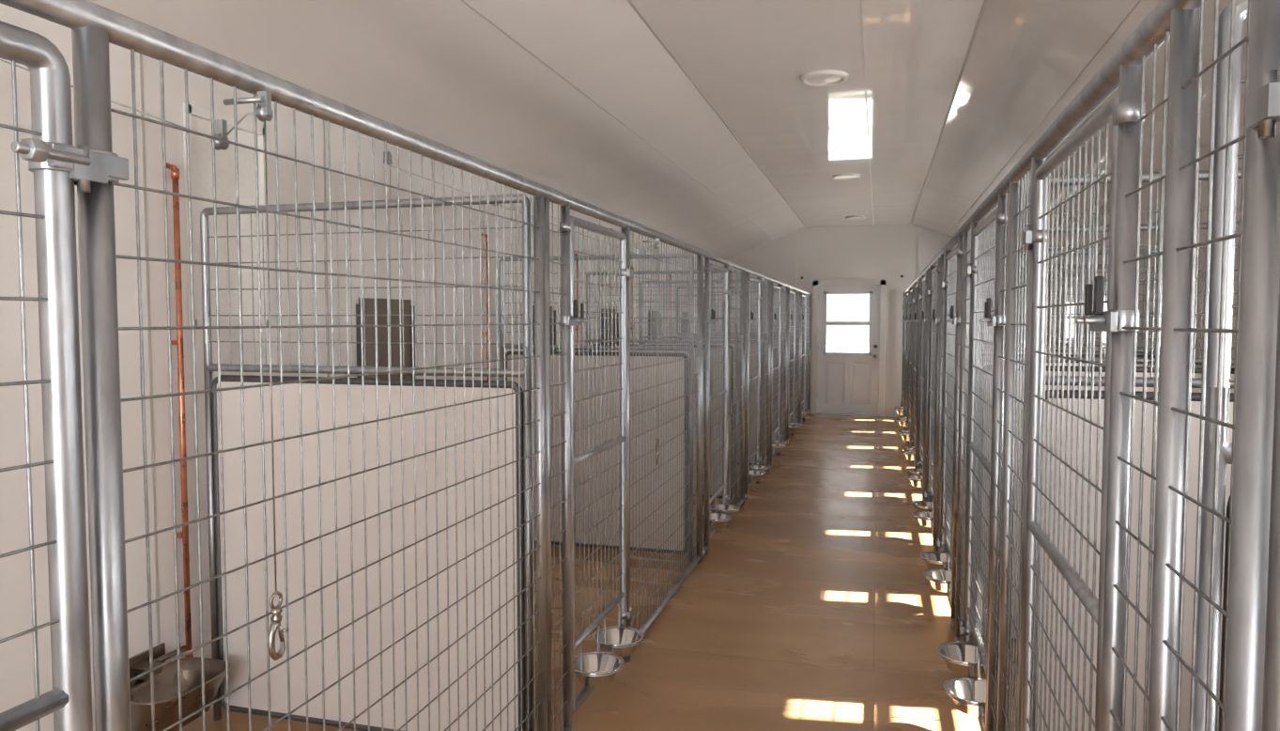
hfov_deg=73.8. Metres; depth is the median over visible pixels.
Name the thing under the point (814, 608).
floor
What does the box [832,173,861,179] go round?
ceiling light
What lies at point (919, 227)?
trim
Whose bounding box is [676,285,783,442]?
divider
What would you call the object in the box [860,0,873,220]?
trim
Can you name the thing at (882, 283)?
door frame
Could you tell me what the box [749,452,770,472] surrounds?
bowl
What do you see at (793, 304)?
gate
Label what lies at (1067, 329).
divider
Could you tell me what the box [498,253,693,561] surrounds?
divider
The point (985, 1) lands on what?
trim
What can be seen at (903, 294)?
fence panel
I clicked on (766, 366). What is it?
fence panel
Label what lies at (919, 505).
bowl
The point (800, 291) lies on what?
fence panel
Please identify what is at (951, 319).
gate
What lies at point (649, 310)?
plate
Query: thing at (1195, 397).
divider
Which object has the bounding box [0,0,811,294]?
rail
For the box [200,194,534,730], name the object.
divider
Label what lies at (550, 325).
plate
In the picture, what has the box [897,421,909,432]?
bowl
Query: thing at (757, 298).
gate
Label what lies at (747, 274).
fence panel
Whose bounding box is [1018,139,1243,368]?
wall
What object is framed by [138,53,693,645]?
trim
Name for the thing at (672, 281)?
divider
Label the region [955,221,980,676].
fence panel
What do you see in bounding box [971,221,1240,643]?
divider
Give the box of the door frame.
[811,278,886,416]
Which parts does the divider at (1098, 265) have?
solid panel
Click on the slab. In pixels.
(822, 407)
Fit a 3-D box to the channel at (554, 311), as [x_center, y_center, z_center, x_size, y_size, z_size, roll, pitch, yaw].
[-0.734,0.320,6.441,0.025,1.480,0.500,1,3,16]
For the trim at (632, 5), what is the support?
attached to the ceiling
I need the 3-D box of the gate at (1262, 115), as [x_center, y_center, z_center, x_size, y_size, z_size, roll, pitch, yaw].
[0.479,0.501,0.428,0.084,1.771,0.929,1,3,16]
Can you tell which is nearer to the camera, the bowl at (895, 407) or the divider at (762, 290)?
the divider at (762, 290)
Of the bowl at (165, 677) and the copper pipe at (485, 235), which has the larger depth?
the copper pipe at (485, 235)
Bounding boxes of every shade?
[191,115,262,319]
[491,204,510,320]
[579,231,591,320]
[633,247,641,320]
[671,258,675,320]
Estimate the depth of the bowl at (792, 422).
10.79 m
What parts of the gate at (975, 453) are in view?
frame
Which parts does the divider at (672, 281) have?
solid panel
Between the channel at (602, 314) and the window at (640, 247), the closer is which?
the channel at (602, 314)
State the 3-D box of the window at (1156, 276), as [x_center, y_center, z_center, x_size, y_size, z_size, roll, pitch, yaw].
[3.425,-0.260,5.473,0.098,0.770,0.430,1,3,16]
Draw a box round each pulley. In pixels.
[0,59,273,150]
[383,151,660,276]
[549,215,733,279]
[610,228,764,286]
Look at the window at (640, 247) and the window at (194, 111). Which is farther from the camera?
the window at (640, 247)
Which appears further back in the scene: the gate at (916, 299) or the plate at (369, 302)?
the gate at (916, 299)
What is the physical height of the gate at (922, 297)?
1.771 m
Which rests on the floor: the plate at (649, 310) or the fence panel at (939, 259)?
the fence panel at (939, 259)
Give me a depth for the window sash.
13.27 m
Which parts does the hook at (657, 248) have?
cord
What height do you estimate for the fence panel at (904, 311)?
1.875 m
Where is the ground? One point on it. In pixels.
(829, 347)
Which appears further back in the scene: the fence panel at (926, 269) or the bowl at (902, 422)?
the bowl at (902, 422)
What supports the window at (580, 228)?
in the wall at (17, 671)
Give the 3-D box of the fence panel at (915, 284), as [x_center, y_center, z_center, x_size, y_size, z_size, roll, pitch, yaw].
[2.908,0.065,9.030,0.035,1.875,0.403,1,3,16]
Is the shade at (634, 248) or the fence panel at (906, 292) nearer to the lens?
the shade at (634, 248)
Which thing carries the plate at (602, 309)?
attached to the channel at (602, 314)
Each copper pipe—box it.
[166,162,193,657]
[481,232,490,380]
[574,253,578,351]
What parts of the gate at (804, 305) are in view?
frame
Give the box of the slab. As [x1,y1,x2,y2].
[817,285,879,414]
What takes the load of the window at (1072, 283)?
in the wall at (1204, 163)
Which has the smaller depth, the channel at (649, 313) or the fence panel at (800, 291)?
the channel at (649, 313)
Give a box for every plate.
[358,297,411,378]
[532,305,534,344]
[550,306,554,344]
[601,308,616,343]
[648,309,657,339]
[682,311,687,336]
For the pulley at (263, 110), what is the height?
0.760 m
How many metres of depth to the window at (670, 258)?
10.44 m
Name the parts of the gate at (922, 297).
frame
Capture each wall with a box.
[0,2,722,730]
[722,223,995,416]
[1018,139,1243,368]
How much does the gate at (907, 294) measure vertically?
1.771 m
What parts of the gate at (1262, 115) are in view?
frame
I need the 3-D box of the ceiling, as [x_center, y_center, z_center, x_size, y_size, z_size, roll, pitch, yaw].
[1.093,-1.518,5.073,4.530,0.665,16.800,1,3,16]
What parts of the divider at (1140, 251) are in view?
solid panel, frame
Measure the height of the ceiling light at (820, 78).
0.022 m
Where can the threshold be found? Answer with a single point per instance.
(817, 412)
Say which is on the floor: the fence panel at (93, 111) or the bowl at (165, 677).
the fence panel at (93, 111)
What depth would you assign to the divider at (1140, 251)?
4.91 m
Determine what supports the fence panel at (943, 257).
on the floor
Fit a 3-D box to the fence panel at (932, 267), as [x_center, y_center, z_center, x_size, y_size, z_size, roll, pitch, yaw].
[2.153,0.208,6.338,0.035,1.875,0.403,1,3,16]
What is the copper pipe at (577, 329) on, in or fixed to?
attached to the wall at (17, 671)
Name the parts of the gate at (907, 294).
frame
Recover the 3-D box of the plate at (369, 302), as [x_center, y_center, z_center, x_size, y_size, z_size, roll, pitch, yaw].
[-1.305,0.078,4.400,0.008,0.840,0.470,1,3,16]
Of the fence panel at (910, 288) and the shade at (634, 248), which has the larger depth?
the fence panel at (910, 288)
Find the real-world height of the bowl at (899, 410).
0.195 m
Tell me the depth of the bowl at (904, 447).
8.79 m
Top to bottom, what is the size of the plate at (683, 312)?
0.840 m
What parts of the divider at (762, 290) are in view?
solid panel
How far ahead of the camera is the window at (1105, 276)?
6.98 m
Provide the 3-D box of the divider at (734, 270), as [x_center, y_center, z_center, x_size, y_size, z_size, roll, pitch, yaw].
[0.168,0.168,6.997,1.280,1.884,0.028,1,3,16]
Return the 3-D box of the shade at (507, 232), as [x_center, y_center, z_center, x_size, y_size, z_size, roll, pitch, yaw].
[-0.945,-0.685,5.750,0.003,0.756,0.376,1,3,16]
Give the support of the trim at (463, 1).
attached to the ceiling
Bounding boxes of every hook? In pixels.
[263,119,289,660]
[655,438,661,463]
[657,247,658,427]
[729,399,733,416]
[731,272,732,309]
[760,282,763,396]
[781,294,783,383]
[795,299,797,373]
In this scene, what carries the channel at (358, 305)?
attached to the wall at (17, 671)
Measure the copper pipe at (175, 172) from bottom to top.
1.798 m
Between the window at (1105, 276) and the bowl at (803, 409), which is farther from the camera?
the bowl at (803, 409)
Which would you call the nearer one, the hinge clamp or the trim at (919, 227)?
the hinge clamp
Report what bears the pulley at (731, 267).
attached to the wall at (17, 671)
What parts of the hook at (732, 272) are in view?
cord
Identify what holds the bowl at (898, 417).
attached to the gate at (907, 294)
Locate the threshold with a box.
[816,412,879,416]
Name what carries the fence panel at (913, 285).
on the floor
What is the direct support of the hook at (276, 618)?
hanging from the pulley at (263, 110)
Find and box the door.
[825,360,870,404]
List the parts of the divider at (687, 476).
solid panel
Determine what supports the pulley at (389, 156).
attached to the wall at (17, 671)
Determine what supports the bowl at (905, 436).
attached to the gate at (910, 302)
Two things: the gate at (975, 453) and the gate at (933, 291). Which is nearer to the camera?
the gate at (975, 453)
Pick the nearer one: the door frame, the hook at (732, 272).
the hook at (732, 272)
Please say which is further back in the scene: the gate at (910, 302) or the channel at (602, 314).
the gate at (910, 302)
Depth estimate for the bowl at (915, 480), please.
6.99 m
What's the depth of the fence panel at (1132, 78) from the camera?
1.32 m
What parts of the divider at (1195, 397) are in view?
solid panel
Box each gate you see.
[0,20,107,730]
[558,215,632,713]
[703,262,731,539]
[746,276,762,489]
[771,284,782,457]
[787,290,796,435]
[800,293,807,419]
[900,295,905,416]
[903,293,909,428]
[906,288,913,444]
[910,282,919,463]
[916,276,927,493]
[924,263,940,537]
[937,245,962,608]
[958,206,1007,730]
[1020,93,1145,730]
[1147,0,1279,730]
[1245,69,1279,730]
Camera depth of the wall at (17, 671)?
3.05 m
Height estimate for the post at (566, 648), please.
1.875 m
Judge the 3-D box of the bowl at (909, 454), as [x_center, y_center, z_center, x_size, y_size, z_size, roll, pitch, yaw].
[2.687,0.826,8.374,0.216,0.195,0.216,1,3,16]
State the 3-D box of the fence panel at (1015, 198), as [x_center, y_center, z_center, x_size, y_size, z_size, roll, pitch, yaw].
[1.021,0.422,2.299,0.035,1.875,0.403,1,3,16]
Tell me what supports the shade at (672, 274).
attached to the window at (670, 258)
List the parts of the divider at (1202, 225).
solid panel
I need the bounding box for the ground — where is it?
[826,344,868,352]
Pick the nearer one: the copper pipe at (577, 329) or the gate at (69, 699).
the gate at (69, 699)
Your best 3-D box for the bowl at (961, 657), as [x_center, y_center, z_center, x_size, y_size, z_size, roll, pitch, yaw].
[1.272,1.093,3.325,0.216,0.195,0.216,1,3,16]
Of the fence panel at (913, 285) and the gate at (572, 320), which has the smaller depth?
the gate at (572, 320)
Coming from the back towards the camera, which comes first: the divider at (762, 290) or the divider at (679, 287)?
the divider at (762, 290)
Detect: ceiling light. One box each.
[800,70,848,86]
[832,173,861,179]
[845,215,865,218]
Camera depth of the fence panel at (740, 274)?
6.55 m
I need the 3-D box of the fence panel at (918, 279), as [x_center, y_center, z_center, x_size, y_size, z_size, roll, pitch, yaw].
[2.615,0.120,7.988,0.034,1.875,0.260,1,3,16]
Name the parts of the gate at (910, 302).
frame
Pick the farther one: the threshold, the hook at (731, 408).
the threshold
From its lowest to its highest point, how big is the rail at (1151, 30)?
0.043 m
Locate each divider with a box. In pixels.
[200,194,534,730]
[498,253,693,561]
[586,269,738,504]
[639,278,765,464]
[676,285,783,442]
[703,290,796,421]
[964,249,1199,532]
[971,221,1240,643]
[979,274,1080,346]
[980,263,1108,354]
[983,281,1049,341]
[1016,168,1242,730]
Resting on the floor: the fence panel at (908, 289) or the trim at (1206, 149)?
the fence panel at (908, 289)
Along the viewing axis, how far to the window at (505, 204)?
5.91 m
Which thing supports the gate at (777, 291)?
attached to the fence panel at (772, 282)
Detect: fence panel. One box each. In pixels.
[71,25,547,730]
[621,226,702,662]
[701,255,709,560]
[724,263,745,526]
[743,272,749,503]
[755,276,771,483]
[769,280,773,466]
[776,283,787,455]
[786,287,789,443]
[791,289,800,435]
[799,291,801,427]
[802,293,811,421]
[901,293,905,416]
[903,291,908,428]
[903,310,905,395]
[906,289,909,422]
[907,287,912,443]
[909,284,913,445]
[910,281,918,462]
[914,278,919,467]
[916,275,925,467]
[922,269,927,500]
[924,264,935,500]
[932,257,940,551]
[935,249,952,551]
[950,236,962,637]
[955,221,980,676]
[986,189,1009,730]
[997,156,1047,730]
[1100,31,1169,730]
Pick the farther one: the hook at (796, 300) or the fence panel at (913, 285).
the hook at (796, 300)
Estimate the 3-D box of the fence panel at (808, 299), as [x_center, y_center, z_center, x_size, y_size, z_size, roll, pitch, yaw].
[2.535,-0.141,12.923,0.035,1.875,0.979,1,3,16]
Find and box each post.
[544,197,571,730]
[1193,0,1248,730]
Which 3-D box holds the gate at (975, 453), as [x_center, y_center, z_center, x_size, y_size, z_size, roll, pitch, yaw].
[1.223,0.360,3.082,0.084,1.771,0.859,1,3,16]
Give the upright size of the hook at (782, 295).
1.031 m
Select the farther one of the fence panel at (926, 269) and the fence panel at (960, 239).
the fence panel at (926, 269)
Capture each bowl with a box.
[128,642,230,730]
[574,624,624,686]
[591,601,644,657]
[702,496,733,528]
[710,488,740,517]
[748,458,765,481]
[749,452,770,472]
[765,433,786,452]
[772,431,788,444]
[788,414,801,428]
[788,416,800,431]
[801,401,812,414]
[801,403,810,416]
[894,403,903,408]
[894,408,903,414]
[895,414,906,418]
[896,418,906,426]
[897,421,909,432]
[898,431,909,440]
[900,437,914,450]
[902,449,915,460]
[905,459,922,475]
[906,475,922,487]
[910,500,933,510]
[912,499,933,526]
[920,537,951,569]
[923,562,964,591]
[936,624,986,676]
[942,655,986,716]
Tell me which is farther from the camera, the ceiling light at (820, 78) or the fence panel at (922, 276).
the fence panel at (922, 276)
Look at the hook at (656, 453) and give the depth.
4.04 m
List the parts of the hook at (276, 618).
cord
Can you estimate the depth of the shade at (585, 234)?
7.40 m
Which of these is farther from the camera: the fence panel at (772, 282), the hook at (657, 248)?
the fence panel at (772, 282)
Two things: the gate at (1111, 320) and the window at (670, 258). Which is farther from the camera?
the window at (670, 258)
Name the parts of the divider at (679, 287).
solid panel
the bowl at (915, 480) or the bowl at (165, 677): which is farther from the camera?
the bowl at (915, 480)
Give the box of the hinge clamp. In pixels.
[10,138,129,184]
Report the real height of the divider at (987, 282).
1.884 m
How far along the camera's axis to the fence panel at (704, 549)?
5.34 m
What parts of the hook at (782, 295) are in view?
cord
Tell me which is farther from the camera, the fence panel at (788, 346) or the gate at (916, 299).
the fence panel at (788, 346)
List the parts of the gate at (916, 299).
frame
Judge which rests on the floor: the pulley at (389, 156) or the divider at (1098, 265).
the divider at (1098, 265)
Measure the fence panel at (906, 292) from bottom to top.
1.875 m
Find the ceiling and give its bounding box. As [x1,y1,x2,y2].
[87,0,1248,258]
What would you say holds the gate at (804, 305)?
attached to the fence panel at (800, 291)
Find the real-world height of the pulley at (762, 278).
0.760 m
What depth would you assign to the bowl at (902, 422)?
11.02 m
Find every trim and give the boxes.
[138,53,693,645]
[460,0,771,238]
[627,0,806,227]
[795,226,921,353]
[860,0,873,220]
[910,0,987,224]
[948,0,1141,234]
[1020,126,1243,247]
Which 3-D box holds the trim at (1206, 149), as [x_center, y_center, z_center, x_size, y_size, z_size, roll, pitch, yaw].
[3.140,-1.214,4.593,0.020,0.060,16.650,1,3,16]
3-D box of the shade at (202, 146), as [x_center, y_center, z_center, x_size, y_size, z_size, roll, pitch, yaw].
[-1.621,-0.557,3.337,0.003,0.756,0.376,1,3,16]
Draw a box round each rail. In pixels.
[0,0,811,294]
[902,0,1206,293]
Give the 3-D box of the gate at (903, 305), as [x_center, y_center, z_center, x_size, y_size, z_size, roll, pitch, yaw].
[3.865,-0.139,12.506,0.084,1.771,0.859,1,3,16]
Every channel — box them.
[355,303,415,378]
[553,309,555,351]
[601,312,618,343]
[648,312,661,339]
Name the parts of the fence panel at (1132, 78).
post and rail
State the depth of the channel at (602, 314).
7.79 m
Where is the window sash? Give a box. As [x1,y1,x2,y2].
[823,291,872,354]
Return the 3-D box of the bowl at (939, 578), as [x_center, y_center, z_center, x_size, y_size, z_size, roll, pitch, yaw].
[1.555,1.040,4.335,0.216,0.195,0.216,1,3,16]
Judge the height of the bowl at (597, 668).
0.195 m
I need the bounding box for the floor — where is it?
[175,414,1017,730]
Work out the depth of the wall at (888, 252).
13.14 m
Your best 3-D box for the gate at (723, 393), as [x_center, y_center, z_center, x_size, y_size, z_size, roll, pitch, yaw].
[0.531,0.221,5.710,0.084,1.771,0.794,1,3,16]
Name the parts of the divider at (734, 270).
solid panel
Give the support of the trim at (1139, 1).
attached to the ceiling
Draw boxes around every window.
[183,102,272,325]
[488,202,517,323]
[576,226,595,323]
[633,244,644,322]
[669,258,678,322]
[1065,282,1075,341]
[1102,276,1108,346]
[1153,267,1162,354]
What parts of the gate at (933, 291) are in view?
frame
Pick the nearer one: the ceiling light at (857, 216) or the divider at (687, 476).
the divider at (687, 476)

